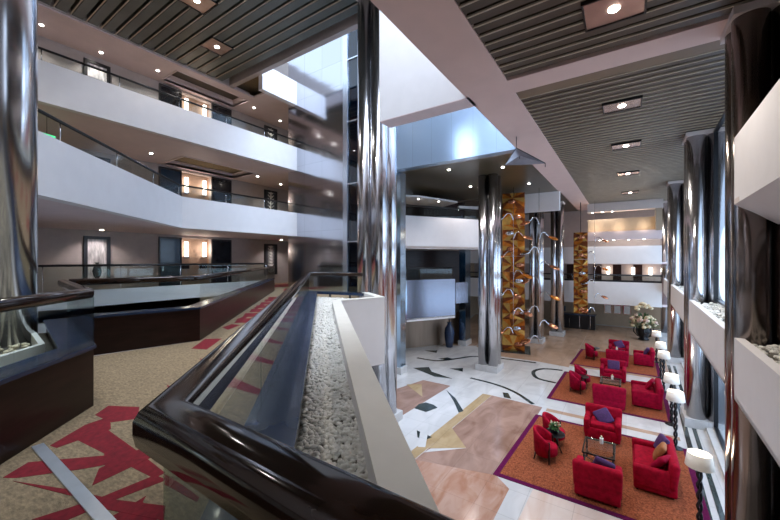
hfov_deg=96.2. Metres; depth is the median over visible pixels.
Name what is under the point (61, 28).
ceiling
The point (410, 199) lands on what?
ceiling
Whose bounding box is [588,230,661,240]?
wall
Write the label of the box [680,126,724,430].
steel column
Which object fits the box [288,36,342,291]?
wall
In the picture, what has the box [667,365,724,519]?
sill
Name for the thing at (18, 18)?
steel column
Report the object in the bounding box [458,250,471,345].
pier
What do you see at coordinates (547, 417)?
tub chair
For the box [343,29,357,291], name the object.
window
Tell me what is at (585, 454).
coffee table
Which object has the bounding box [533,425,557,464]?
tub chair
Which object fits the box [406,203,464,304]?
wall
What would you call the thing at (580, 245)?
glass tower
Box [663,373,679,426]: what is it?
floor lamp
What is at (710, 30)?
cross beam
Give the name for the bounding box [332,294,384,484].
wall
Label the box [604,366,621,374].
seat cushion
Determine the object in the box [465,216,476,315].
wall
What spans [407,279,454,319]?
wall
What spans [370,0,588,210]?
ceiling beam
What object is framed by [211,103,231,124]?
door
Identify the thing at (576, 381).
tub chair
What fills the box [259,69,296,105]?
wall
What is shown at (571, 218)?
wall
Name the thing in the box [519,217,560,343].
mobile
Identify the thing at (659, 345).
floor lamp
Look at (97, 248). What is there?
picture
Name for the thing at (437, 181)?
ceiling
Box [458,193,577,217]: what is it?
ceiling
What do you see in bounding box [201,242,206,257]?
wall sconce
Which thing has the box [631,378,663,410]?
armchair
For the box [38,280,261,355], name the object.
wall
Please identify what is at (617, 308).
framed picture
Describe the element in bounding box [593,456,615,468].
cushion
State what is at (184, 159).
ceiling
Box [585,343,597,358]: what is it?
tub chair
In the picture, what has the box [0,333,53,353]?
trim
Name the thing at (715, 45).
trim
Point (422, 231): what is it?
wall
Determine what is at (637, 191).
ceiling light
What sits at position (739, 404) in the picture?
trim
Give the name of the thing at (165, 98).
door
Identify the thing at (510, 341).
glass tower
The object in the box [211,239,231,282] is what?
door
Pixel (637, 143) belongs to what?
ceiling light
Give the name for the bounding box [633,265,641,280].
door
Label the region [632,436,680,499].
armchair
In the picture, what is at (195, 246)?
wall
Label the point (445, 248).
ceiling
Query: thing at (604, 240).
mobile
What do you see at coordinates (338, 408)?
pebbles
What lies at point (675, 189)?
steel column
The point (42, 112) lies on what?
balustrade
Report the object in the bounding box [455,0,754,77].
slats near ceiling
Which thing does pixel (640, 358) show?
armchair
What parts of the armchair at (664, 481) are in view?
armrest, armrest, backrest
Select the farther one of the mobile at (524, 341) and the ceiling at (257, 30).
the mobile at (524, 341)
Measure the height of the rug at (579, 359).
0.016 m
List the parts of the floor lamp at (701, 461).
twisted stem, lamp shade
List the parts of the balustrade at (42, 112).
post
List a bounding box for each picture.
[88,62,106,81]
[88,239,106,277]
[266,128,274,139]
[266,192,274,209]
[266,246,274,272]
[604,304,611,312]
[614,305,620,313]
[623,305,630,314]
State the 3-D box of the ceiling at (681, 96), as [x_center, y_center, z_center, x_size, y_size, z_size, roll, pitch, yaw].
[11.957,-4.084,17.011,5.200,0.132,23.422,0,0,34]
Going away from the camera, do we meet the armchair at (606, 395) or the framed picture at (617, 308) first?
the armchair at (606, 395)
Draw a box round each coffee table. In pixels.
[582,436,615,463]
[600,376,620,386]
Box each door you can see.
[159,83,181,107]
[159,166,181,195]
[159,237,181,285]
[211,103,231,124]
[211,177,231,203]
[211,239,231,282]
[567,264,573,278]
[593,264,601,279]
[613,265,620,279]
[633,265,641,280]
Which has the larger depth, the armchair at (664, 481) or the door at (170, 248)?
the door at (170, 248)
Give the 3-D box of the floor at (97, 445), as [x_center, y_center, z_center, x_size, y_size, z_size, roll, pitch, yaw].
[-2.967,1.623,10.445,19.800,0.353,22.000,0,0,34]
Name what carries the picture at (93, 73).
attached to the wall artwork at (88, 71)
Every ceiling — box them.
[38,3,287,129]
[38,103,292,190]
[38,198,287,240]
[39,0,357,80]
[174,157,241,172]
[236,76,261,95]
[397,153,557,200]
[406,195,477,209]
[406,246,477,250]
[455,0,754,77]
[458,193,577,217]
[520,48,724,203]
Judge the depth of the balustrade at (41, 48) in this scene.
12.22 m
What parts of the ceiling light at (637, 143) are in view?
plate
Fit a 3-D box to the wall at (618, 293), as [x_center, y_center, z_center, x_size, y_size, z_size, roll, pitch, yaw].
[12.135,1.080,26.976,13.950,4.080,0.300,0,0,34]
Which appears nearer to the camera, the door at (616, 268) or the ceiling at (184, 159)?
the ceiling at (184, 159)
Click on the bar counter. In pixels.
(571, 319)
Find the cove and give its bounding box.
[588,208,661,231]
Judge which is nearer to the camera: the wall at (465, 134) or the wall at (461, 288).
the wall at (465, 134)
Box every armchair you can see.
[572,455,622,507]
[584,402,621,444]
[592,383,625,410]
[600,358,626,383]
[606,349,628,366]
[608,339,628,351]
[631,378,663,410]
[632,436,680,499]
[633,347,654,366]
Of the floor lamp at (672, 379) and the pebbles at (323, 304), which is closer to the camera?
the pebbles at (323, 304)
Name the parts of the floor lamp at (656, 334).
twisted stem, lamp shade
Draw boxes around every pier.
[397,172,406,374]
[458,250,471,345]
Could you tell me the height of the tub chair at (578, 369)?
0.786 m
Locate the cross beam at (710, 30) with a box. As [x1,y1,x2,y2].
[507,14,729,92]
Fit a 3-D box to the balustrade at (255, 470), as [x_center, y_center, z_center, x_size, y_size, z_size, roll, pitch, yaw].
[-0.500,0.885,4.616,1.830,1.130,10.981,0,0,-13]
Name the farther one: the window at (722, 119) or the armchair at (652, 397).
the armchair at (652, 397)
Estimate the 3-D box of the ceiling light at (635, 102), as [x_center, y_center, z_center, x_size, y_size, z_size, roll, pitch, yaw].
[6.004,-4.000,9.062,0.860,0.060,0.680,0,0,34]
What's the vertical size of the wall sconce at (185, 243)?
0.800 m
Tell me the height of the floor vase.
2.003 m
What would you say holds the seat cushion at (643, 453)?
on the armchair at (664, 481)
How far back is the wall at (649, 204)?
23.84 m
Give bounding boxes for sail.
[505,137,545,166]
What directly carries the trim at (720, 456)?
on the floor at (516, 376)
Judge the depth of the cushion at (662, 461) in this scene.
7.78 m
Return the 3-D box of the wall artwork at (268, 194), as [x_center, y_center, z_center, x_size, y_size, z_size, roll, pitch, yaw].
[-7.355,-3.265,21.589,0.100,2.030,0.930,0,0,34]
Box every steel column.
[0,0,37,347]
[356,0,402,421]
[475,173,503,373]
[527,212,544,343]
[549,201,564,336]
[659,201,666,336]
[666,180,683,363]
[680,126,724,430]
[720,0,779,519]
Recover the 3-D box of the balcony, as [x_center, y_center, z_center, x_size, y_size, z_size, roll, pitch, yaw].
[0.268,2.140,18.475,1.255,2.120,0.300,0,0,-25]
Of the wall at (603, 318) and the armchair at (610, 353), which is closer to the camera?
the armchair at (610, 353)
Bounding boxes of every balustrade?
[0,279,95,464]
[38,46,294,140]
[38,108,294,207]
[38,263,265,292]
[69,266,274,354]
[132,272,454,519]
[406,204,477,210]
[406,267,451,268]
[470,272,661,282]
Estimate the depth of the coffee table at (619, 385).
13.64 m
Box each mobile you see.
[501,187,532,333]
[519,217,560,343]
[581,237,609,312]
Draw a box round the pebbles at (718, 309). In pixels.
[697,302,724,322]
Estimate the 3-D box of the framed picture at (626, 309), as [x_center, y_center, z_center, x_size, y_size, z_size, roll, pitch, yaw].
[18.486,3.900,27.300,0.500,0.700,0.060,0,0,34]
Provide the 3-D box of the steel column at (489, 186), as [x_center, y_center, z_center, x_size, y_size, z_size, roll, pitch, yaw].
[4.750,0.600,16.699,1.035,9.200,1.035,0,0,34]
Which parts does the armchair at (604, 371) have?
armrest, backrest, armrest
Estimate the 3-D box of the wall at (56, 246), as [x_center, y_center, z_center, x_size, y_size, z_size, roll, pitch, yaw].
[-11.299,-5.500,16.064,0.300,14.600,22.000,0,0,34]
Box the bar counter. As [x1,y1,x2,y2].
[564,312,596,329]
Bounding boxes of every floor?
[0,282,357,519]
[397,313,724,519]
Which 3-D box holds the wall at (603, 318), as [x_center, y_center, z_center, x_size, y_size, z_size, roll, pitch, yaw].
[14.613,0.450,30.069,14.600,9.500,0.200,0,0,34]
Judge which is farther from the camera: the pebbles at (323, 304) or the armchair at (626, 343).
the armchair at (626, 343)
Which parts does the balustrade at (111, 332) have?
handrail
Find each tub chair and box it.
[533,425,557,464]
[542,412,564,445]
[569,370,585,394]
[574,364,590,383]
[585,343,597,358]
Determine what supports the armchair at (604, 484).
on the rug at (519, 466)
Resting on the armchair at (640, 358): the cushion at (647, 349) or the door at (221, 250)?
the cushion at (647, 349)
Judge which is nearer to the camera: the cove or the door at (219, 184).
the door at (219, 184)
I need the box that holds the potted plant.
[549,420,560,433]
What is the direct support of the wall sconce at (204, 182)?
attached to the wall at (195, 246)
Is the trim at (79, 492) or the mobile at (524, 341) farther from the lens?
the mobile at (524, 341)
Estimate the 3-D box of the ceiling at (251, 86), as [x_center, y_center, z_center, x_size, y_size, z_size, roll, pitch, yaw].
[-5.498,-9.000,20.596,4.250,0.200,8.000,0,0,34]
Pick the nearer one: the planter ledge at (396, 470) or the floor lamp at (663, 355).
the planter ledge at (396, 470)
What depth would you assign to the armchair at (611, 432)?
10.09 m
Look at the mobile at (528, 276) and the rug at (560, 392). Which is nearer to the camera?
the rug at (560, 392)
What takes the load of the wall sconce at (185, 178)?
attached to the wall at (195, 246)
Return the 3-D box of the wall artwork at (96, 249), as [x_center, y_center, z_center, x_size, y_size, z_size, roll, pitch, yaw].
[-12.129,-0.040,14.502,0.070,1.880,0.880,0,0,34]
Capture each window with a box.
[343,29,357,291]
[713,111,724,306]
[713,368,724,453]
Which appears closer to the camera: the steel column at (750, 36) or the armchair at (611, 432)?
the steel column at (750, 36)
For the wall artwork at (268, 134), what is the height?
2.630 m
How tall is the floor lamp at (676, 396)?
1.580 m
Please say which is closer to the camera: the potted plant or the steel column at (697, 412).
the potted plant
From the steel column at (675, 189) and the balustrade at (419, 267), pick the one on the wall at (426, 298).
the balustrade at (419, 267)
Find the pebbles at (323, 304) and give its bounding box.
[310,297,349,349]
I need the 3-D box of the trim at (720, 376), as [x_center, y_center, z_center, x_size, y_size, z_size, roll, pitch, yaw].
[8.053,2.170,8.259,1.050,0.060,5.734,0,0,36]
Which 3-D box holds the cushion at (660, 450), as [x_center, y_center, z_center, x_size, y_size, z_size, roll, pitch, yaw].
[6.374,4.520,8.270,0.268,0.369,0.400,0,0,40]
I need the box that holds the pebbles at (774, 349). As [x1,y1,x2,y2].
[753,344,779,364]
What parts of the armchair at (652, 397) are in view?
armrest, armrest, backrest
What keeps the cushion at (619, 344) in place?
on the armchair at (626, 343)
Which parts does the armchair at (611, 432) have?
armrest, backrest, armrest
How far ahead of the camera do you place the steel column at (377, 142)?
10.98 m
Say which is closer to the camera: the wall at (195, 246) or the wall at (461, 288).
the wall at (195, 246)
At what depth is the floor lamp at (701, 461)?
6.52 m
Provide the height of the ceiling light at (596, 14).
0.060 m
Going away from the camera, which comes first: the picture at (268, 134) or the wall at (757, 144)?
the wall at (757, 144)
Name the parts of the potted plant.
pot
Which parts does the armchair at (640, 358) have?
armrest, armrest, backrest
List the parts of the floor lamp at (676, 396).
twisted stem, lamp shade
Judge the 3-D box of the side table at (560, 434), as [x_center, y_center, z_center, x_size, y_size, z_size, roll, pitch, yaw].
[4.450,4.937,9.495,0.540,0.506,0.540,0,0,34]
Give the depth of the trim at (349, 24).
14.13 m
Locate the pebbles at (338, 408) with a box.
[296,345,369,481]
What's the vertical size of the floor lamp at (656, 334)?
1.580 m
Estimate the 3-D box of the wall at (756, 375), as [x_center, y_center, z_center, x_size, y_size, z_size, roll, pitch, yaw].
[9.332,1.715,10.834,0.120,0.970,31.418,0,0,36]
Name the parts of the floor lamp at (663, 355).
twisted stem, lamp shade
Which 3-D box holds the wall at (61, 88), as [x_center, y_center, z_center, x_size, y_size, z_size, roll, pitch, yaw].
[-8.426,-5.085,12.348,0.280,1.170,13.050,0,0,34]
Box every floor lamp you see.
[651,331,661,362]
[655,341,666,379]
[657,351,670,392]
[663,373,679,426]
[666,389,685,450]
[685,448,714,519]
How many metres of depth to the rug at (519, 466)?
8.38 m
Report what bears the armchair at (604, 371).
on the rug at (560, 392)
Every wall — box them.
[38,35,287,292]
[38,59,296,170]
[38,131,296,235]
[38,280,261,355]
[182,95,208,284]
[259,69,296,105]
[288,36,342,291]
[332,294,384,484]
[379,10,475,120]
[397,106,515,171]
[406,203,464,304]
[406,215,477,249]
[406,311,458,347]
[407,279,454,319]
[455,282,467,303]
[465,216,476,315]
[470,245,661,307]
[474,209,660,280]
[477,296,660,329]
[525,191,559,212]
[587,198,662,213]
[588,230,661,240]
[663,278,779,463]
[734,79,779,200]
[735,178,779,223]
[767,352,779,360]
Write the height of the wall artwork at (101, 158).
2.030 m
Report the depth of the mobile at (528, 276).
19.09 m
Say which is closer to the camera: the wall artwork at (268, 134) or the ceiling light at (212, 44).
the ceiling light at (212, 44)
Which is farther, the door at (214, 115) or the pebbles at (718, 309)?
the door at (214, 115)
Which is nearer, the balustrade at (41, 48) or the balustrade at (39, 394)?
the balustrade at (39, 394)
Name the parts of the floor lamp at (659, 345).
twisted stem, lamp shade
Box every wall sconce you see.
[183,177,188,193]
[183,242,188,257]
[184,98,187,109]
[201,181,206,196]
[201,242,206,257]
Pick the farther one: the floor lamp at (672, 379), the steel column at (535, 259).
the steel column at (535, 259)
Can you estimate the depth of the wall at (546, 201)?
20.79 m
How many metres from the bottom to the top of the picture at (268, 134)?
2.390 m
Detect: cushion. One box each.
[590,416,614,431]
[593,407,613,422]
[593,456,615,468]
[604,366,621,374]
[608,360,619,369]
[613,340,624,347]
[632,384,654,392]
[634,444,664,469]
[643,347,649,354]
[645,378,654,388]
[651,455,670,467]
[653,433,669,447]
[653,442,666,459]
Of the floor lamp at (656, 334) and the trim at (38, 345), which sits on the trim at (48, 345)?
the trim at (38, 345)
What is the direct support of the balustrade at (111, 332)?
on the floor at (97, 445)
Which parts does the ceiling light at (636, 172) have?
plate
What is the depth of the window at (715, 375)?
10.49 m
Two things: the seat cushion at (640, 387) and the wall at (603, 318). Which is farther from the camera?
the wall at (603, 318)
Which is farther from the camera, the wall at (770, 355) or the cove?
the cove
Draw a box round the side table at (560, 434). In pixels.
[546,428,564,452]
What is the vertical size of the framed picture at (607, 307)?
0.700 m
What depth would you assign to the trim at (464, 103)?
9.51 m
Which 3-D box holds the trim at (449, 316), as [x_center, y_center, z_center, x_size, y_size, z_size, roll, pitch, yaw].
[2.234,3.220,19.456,3.144,0.160,0.340,0,0,-26]
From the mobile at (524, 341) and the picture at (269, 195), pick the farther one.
the picture at (269, 195)
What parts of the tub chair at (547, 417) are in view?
seat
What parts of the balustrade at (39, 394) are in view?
handrail, glass panel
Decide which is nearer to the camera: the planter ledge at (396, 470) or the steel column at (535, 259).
the planter ledge at (396, 470)
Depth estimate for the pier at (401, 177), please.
15.99 m
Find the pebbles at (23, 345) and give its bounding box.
[0,343,29,354]
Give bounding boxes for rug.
[493,414,710,519]
[547,371,671,421]
[570,349,659,376]
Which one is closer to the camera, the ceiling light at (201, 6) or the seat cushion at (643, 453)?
the seat cushion at (643, 453)
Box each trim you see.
[0,332,44,366]
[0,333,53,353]
[31,443,115,519]
[38,0,357,87]
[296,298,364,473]
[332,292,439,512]
[379,98,473,127]
[406,315,454,321]
[516,40,724,98]
[681,362,724,479]
[690,331,723,381]
[734,397,779,466]
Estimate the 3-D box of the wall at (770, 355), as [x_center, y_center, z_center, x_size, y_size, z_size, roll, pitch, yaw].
[3.277,1.620,1.498,0.950,0.560,9.183,0,0,36]
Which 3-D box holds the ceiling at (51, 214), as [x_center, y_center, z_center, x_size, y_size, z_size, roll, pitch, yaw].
[-5.869,-1.260,13.608,11.450,0.080,20.000,0,0,34]
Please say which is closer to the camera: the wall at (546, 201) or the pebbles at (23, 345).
the pebbles at (23, 345)
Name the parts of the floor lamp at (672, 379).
twisted stem, lamp shade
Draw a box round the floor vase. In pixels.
[444,318,453,347]
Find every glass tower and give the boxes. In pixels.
[501,192,530,354]
[573,202,587,313]
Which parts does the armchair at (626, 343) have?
backrest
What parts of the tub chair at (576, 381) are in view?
seat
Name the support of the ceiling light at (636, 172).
attached to the ceiling at (681, 96)
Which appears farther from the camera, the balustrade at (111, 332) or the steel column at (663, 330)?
the steel column at (663, 330)
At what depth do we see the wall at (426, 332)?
21.19 m
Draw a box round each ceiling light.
[178,0,217,14]
[199,36,233,56]
[581,0,646,32]
[602,95,642,114]
[611,140,641,150]
[617,170,639,176]
[621,190,638,194]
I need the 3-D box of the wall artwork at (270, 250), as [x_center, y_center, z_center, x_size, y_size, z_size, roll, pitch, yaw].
[-7.355,-0.040,21.589,0.100,1.880,0.930,0,0,34]
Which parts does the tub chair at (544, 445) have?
arm post, seat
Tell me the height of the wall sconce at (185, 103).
0.800 m
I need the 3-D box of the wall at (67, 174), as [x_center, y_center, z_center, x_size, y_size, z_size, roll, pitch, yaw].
[-6.743,-1.785,10.586,3.032,1.170,14.744,0,0,5]
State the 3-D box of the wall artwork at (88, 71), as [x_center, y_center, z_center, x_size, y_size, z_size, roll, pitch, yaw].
[-12.129,-6.865,14.502,0.070,2.630,0.880,0,0,34]
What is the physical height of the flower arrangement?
2.463 m
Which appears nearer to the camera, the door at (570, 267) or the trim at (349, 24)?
the trim at (349, 24)
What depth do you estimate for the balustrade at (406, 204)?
19.67 m
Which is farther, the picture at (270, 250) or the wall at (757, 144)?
the picture at (270, 250)
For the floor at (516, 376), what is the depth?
11.56 m
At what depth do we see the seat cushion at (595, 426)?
10.05 m
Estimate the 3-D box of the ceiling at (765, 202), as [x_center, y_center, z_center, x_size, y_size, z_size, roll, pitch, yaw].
[4.422,-0.710,2.228,2.360,0.340,6.640,0,0,34]
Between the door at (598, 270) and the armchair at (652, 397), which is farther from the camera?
the door at (598, 270)
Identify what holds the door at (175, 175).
in the wall at (56, 246)
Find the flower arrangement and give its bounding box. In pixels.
[627,302,660,340]
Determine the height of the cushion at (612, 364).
0.404 m
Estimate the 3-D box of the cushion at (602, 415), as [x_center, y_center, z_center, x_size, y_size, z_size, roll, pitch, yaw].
[6.243,4.580,10.239,0.498,0.483,0.308,0,0,12]
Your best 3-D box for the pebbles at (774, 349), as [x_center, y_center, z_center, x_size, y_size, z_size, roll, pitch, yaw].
[4.478,1.303,3.405,0.852,0.117,4.720,0,0,37]
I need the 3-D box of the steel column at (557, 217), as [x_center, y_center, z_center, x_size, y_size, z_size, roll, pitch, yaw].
[11.600,0.610,24.261,0.900,9.180,0.900,0,0,34]
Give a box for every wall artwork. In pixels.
[83,57,110,83]
[83,236,110,278]
[95,156,110,163]
[264,125,276,139]
[264,189,276,209]
[264,244,276,274]
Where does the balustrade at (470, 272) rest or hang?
on the wall at (618, 293)
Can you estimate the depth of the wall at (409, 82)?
9.64 m
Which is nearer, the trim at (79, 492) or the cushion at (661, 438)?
the trim at (79, 492)
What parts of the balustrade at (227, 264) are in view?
handrail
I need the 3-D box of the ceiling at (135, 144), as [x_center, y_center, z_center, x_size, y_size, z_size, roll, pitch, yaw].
[-8.861,-4.695,15.627,4.230,0.450,20.000,0,0,34]
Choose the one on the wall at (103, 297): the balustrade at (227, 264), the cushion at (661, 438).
the balustrade at (227, 264)

